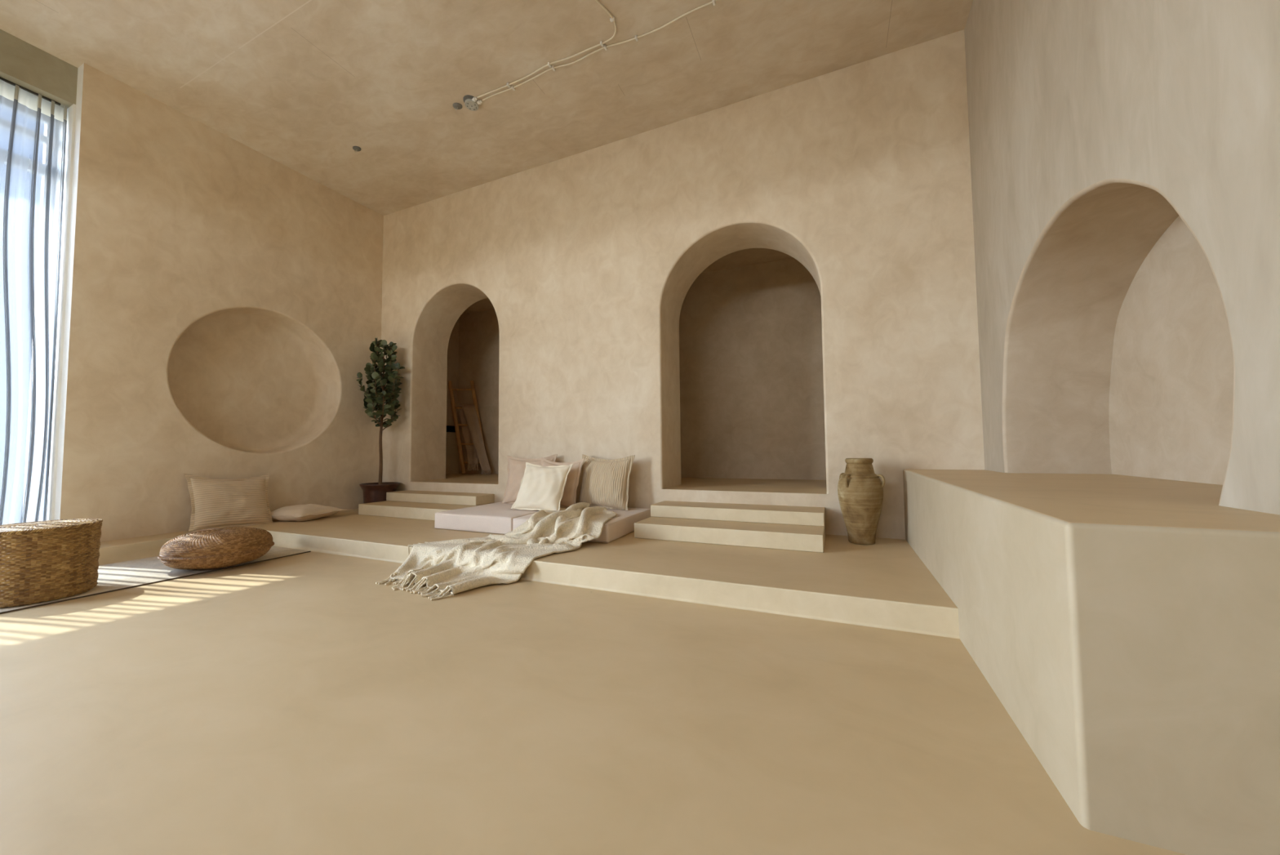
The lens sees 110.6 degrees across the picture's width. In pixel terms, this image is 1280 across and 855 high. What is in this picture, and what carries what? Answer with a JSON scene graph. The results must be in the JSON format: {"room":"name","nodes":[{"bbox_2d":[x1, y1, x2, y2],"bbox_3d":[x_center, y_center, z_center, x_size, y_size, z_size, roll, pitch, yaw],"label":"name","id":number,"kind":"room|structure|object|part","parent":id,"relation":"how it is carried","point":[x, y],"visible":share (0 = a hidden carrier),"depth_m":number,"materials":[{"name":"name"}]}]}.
{"room":"photo studio","nodes":[
{"label":"photo studio","id":0,"kind":"room"},
{"bbox_2d":[53,62,383,542],"bbox_3d":[-3.564,-0.744,4.399,0.460,3.541,2.760,-2,-3,24],"label":"wall","id":1,"kind":"structure","parent":0,"point":[224,303],"depth_m":3.72,"materials":[{"name":"beige paint"}]},
{"bbox_2d":[0,29,77,108],"bbox_3d":[-5.196,-2.531,0.882,0.315,0.276,5.130,-2,-3,24],"label":"curtain valance","id":2,"kind":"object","parent":1,"relation":"attached to","point":[23,64],"depth_m":3.01,"materials":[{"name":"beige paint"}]},
{"bbox_2d":[0,76,66,524],"bbox_3d":[-4.690,-0.754,1.718,0.111,3.202,3.008,-2,-3,25],"label":"sheer curtain","id":3,"kind":"object","parent":2,"relation":"hanging from","point":[33,143],"visible":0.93,"depth_m":2.99,"materials":[{"name":"white fabric"}]},
{"bbox_2d":[46,103,75,519],"bbox_3d":[-4.157,-0.685,3.142,0.340,3.215,0.012,-2,-3,24],"label":"trim","id":4,"kind":"structure","parent":1,"relation":"attached to","point":[71,111],"depth_m":3.09,"materials":[{"name":"white paint"}]},
{"bbox_2d":[446,317,459,426],"bbox_3d":[-2.939,-0.889,6.164,0.120,3.093,0.960,-2,-3,24],"label":"wall","id":5,"kind":"structure","parent":0,"point":[453,344],"depth_m":6.48,"materials":[{"name":"beige paint"}]},
{"bbox_2d":[0,0,973,215],"bbox_3d":[-1.544,-2.782,1.348,6.721,0.200,9.200,-2,-3,24],"label":"ceiling","id":6,"kind":"structure","parent":0,"point":[300,84],"depth_m":3.15,"materials":[{"name":"beige paint"}]},
{"bbox_2d":[352,146,360,152],"bbox_3d":[-2.580,-2.524,4.039,0.075,0.037,0.061,-2,-3,24],"label":"ceiling hook","id":7,"kind":"object","parent":6,"relation":"attached to","point":[356,148],"visible":1,"depth_m":4.03,"materials":[{"name":"metal"}]},
{"bbox_2d":[453,102,462,110],"bbox_3d":[-1.462,-2.558,3.551,0.075,0.037,0.061,-1,-3,6],"label":"ceiling hook","id":8,"kind":"object","parent":6,"relation":"attached to","point":[456,105],"visible":1,"depth_m":3.54,"materials":[{"name":"metal"}]},
{"bbox_2d":[462,94,482,111],"bbox_3d":[-1.329,-2.564,3.501,0.138,0.036,0.122,-3,-4,44],"label":"junction box","id":9,"kind":"object","parent":6,"relation":"attached to","point":[471,103],"visible":1,"depth_m":3.49,"materials":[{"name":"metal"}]},
{"bbox_3d":[-1.335,-2.564,3.519,0.105,0.032,0.105,-2,-3,24],"label":"plate","id":10,"kind":"part","parent":9,"relation":"part of","materials":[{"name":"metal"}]},
{"bbox_2d":[476,0,616,97],"bbox_3d":[-0.947,-2.616,2.620,1.264,0.020,1.322,-2,-3,24],"label":"cable","id":11,"kind":"object","parent":6,"relation":"attached to","point":[612,18],"visible":1,"depth_m":3.11,"materials":[{"name":"white plastic"}]},
{"bbox_2d":[482,0,719,101],"bbox_3d":[0.082,-2.612,2.906,2.882,0.020,0.066,-2,-3,24],"label":"cable","id":12,"kind":"object","parent":6,"relation":"attached to","point":[713,2],"visible":1,"depth_m":3.03,"materials":[{"name":"white plastic"}]},
{"bbox_2d":[0,551,1186,854],"bbox_3d":[-1.510,0.880,1.173,6.721,0.150,9.200,-2,-3,24],"label":"floor","id":13,"kind":"structure","parent":0,"point":[301,704],"depth_m":1.17,"materials":[{"name":"beige concrete"}]},
{"bbox_2d":[0,545,311,613],"bbox_3d":[-3.433,0.859,2.014,0.864,0.007,3.090,-2,-3,24],"label":"rug","id":14,"kind":"object","parent":13,"relation":"on","point":[119,575],"visible":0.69,"depth_m":2.68,"materials":[{"name":"fabric"}]},
{"bbox_2d":[0,518,102,608],"bbox_3d":[-3.089,0.678,2.269,0.422,0.370,0.421,1,-3,-26],"label":"pouf","id":15,"kind":"object","parent":14,"relation":"on","point":[48,560],"visible":1,"depth_m":2.19,"materials":[{"name":"brown wicker"}]},
{"bbox_2d":[157,526,274,569],"bbox_3d":[-2.731,0.774,2.881,0.548,0.230,0.548,-1,-3,13],"label":"pouf","id":16,"kind":"object","parent":14,"relation":"on","point":[210,548],"visible":1,"depth_m":2.72,"materials":[{"name":"brown wicker"}]},
{"bbox_2d":[97,508,959,639],"bbox_3d":[-1.059,0.830,2.961,5.192,0.112,2.270,-2,-3,24],"label":"platform","id":17,"kind":"object","parent":13,"relation":"on","point":[884,584],"visible":0.61,"depth_m":2.34,"materials":[{"name":"beige concrete"}]},
{"bbox_2d":[184,472,272,530],"bbox_3d":[-3.423,0.609,3.725,0.214,0.475,0.594,-2,-3,26],"label":"floor cushion","id":18,"kind":"object","parent":17,"relation":"on","point":[215,503],"visible":0.98,"depth_m":3.65,"materials":[{"name":"fabric"}]},
{"bbox_2d":[271,503,347,520],"bbox_3d":[-3.113,0.788,4.132,0.474,0.149,0.467,-1,-3,12],"label":"floor cushion","id":19,"kind":"object","parent":17,"relation":"on","point":[308,511],"visible":0.97,"depth_m":3.98,"materials":[{"name":"fabric"}]},
{"bbox_2d":[355,337,404,503],"bbox_3d":[-2.788,-0.052,4.751,0.488,1.854,0.438,-2,-3,24],"label":"potted tree","id":20,"kind":"object","parent":17,"relation":"on","point":[388,392],"visible":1,"depth_m":4.73,"materials":[{"name":"green plant"}]},
{"bbox_3d":[-2.787,0.737,4.749,0.376,0.278,0.376,-2,-3,24],"label":"pot","id":21,"kind":"part","parent":20,"relation":"part of","materials":[{"name":"brown ceramic"}]},
{"bbox_2d":[358,489,493,519],"bbox_3d":[-2.098,0.755,4.364,1.241,0.192,0.543,-2,-3,24],"label":"steps","id":22,"kind":"structure","parent":17,"relation":"on","point":[406,504],"depth_m":4.26,"materials":[{"name":"beige concrete"}]},
{"bbox_2d":[434,501,538,533],"bbox_3d":[-1.130,0.747,3.754,0.776,0.129,0.813,-2,-3,24],"label":"mattress","id":23,"kind":"object","parent":17,"relation":"on","point":[493,517],"visible":0.62,"depth_m":3.43,"materials":[{"name":"white fabric"}]},
{"bbox_2d":[502,453,557,502],"bbox_3d":[-1.022,0.473,4.072,0.564,0.454,0.162,-2,-3,23],"label":"cushion","id":24,"kind":"object","parent":23,"relation":"on","point":[516,467],"visible":0.44,"depth_m":4.08,"materials":[{"name":"fabric"}]},
{"bbox_2d":[512,506,650,542],"bbox_3d":[-0.415,0.725,3.437,0.773,0.129,0.820,-2,-3,22],"label":"mattress","id":25,"kind":"object","parent":17,"relation":"on","point":[623,523],"visible":0.35,"depth_m":3.19,"materials":[{"name":"beige fabric"}]},
{"bbox_2d":[375,502,617,599],"bbox_3d":[-0.824,0.719,2.921,1.564,0.325,0.949,2,-4,-43],"label":"knitted throw","id":26,"kind":"object","parent":25,"relation":"on","point":[456,566],"visible":0.98,"depth_m":2.71,"materials":[{"name":"beige fabric"}]},
{"bbox_2d":[511,462,573,510],"bbox_3d":[-0.811,0.485,3.652,0.472,0.392,0.224,-2,-3,22],"label":"cushion","id":27,"kind":"object","parent":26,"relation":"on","point":[541,487],"visible":0.98,"depth_m":3.60,"materials":[{"name":"beige fabric"}]},
{"bbox_2d":[541,457,584,507],"bbox_3d":[-0.714,0.473,3.854,0.501,0.428,0.157,-2,-3,32],"label":"cushion","id":28,"kind":"object","parent":25,"relation":"on","point":[569,497],"visible":0.38,"depth_m":3.75,"materials":[{"name":"fabric"}]},
{"bbox_2d":[576,453,635,510],"bbox_3d":[-0.305,0.449,3.721,0.549,0.452,0.177,-2,-3,28],"label":"cushion","id":29,"kind":"object","parent":25,"relation":"on","point":[605,483],"visible":0.95,"depth_m":3.65,"materials":[{"name":"fabric"}]},
{"bbox_2d":[634,500,825,552],"bbox_3d":[0.640,0.669,3.130,1.225,0.192,0.606,-2,-3,24],"label":"steps","id":30,"kind":"structure","parent":17,"relation":"on","point":[802,528],"depth_m":2.98,"materials":[{"name":"beige concrete"}]},
{"bbox_2d":[837,457,884,544],"bbox_3d":[1.439,0.474,2.895,0.268,0.545,0.268,-1,-3,11],"label":"clay jar","id":31,"kind":"object","parent":17,"relation":"on","point":[860,489],"visible":1,"depth_m":2.81,"materials":[{"name":"brown ceramic"}]},
{"bbox_3d":[1.329,0.342,2.838,0.053,0.085,0.021,1,-3,-30],"label":"handle","id":32,"kind":"part","parent":31,"relation":"part of","materials":[{"name":"ceramic"}]},
{"bbox_3d":[1.526,0.339,2.812,0.021,0.085,0.053,2,-4,-44],"label":"handle","id":33,"kind":"part","parent":31,"relation":"part of","materials":[{"name":"ceramic"}]},
{"bbox_2d":[902,469,1279,854],"bbox_3d":[1.515,0.517,1.825,0.451,0.580,2.302,-2,-3,24],"label":"block","id":34,"kind":"object","parent":13,"relation":"on","point":[1131,640],"visible":0.98,"depth_m":0.84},
{"bbox_2d":[412,473,826,493],"bbox_3d":[-0.006,0.754,4.563,6.643,0.398,1.499,-2,-3,24],"label":"floor","id":35,"kind":"structure","parent":0,"point":[762,485],"depth_m":4.16,"materials":[{"name":"beige concrete"}]},
{"bbox_2d":[445,431,459,474],"bbox_3d":[-2.856,0.353,6.074,0.034,0.600,0.958,-2,-3,24],"label":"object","id":36,"kind":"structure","parent":35,"relation":"on","point":[452,458],"depth_m":6.38,"materials":[{"name":"brown"}]},
{"bbox_2d":[446,425,455,431],"bbox_3d":[-2.854,0.009,6.107,0.029,0.090,0.795,-2,-3,24],"label":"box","id":37,"kind":"object","parent":36,"relation":"on","point":[449,428],"visible":0.14,"depth_m":6.37,"materials":[{"name":"black"}]},
{"bbox_2d":[448,380,488,473],"bbox_3d":[-2.439,-0.016,6.282,0.679,1.333,0.234,-2,-3,34],"label":"ladder","id":38,"kind":"object","parent":35,"relation":"on","point":[450,384],"visible":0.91,"depth_m":6.29,"materials":[{"name":"brown wood"}]},
{"bbox_3d":[-2.598,-0.014,6.284,0.415,1.333,0.053,-2,-3,35],"label":"rail","id":39,"kind":"part","parent":38,"relation":"part of","materials":[{"name":"brown wood"}]},
{"bbox_2d":[457,404,491,474],"bbox_3d":[-2.327,0.161,6.205,0.610,0.984,0.198,-2,-3,24],"label":"throw","id":40,"kind":"object","parent":38,"relation":"hanging from","point":[472,433],"visible":1,"depth_m":6.22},
{"bbox_3d":[-2.278,-0.017,6.284,0.415,1.333,0.053,-2,-3,35],"label":"rail","id":41,"kind":"part","parent":38,"relation":"part of","materials":[{"name":"brown wood"}]},
{"bbox_2d":[462,248,792,314],"bbox_3d":[0.077,-1.833,4.934,6.643,0.100,1.060,-2,-3,24],"label":"ceiling","id":42,"kind":"structure","parent":0,"point":[748,256],"depth_m":4.79,"materials":[{"name":"beige paint"}]},
{"bbox_2d":[457,257,826,479],"bbox_3d":[0.282,-0.959,5.341,6.643,3.093,0.120,-2,-3,24],"label":"wall","id":43,"kind":"structure","parent":0,"point":[751,353],"depth_m":4.89,"materials":[{"name":"beige paint"}]},
{"bbox_2d":[378,29,984,538],"bbox_3d":[-0.246,-0.786,4.183,6.691,3.541,0.490,-2,-3,24],"label":"wall","id":44,"kind":"structure","parent":0,"point":[587,263],"depth_m":3.66,"materials":[{"name":"beige paint"}]},
{"bbox_2d":[964,0,1279,515],"bbox_3d":[1.063,-1.019,-0.427,0.620,3.541,7.890,-2,-3,24],"label":"wall","id":45,"kind":"structure","parent":0,"point":[1125,154],"depth_m":1.77,"materials":[{"name":"beige paint"}]}
]}

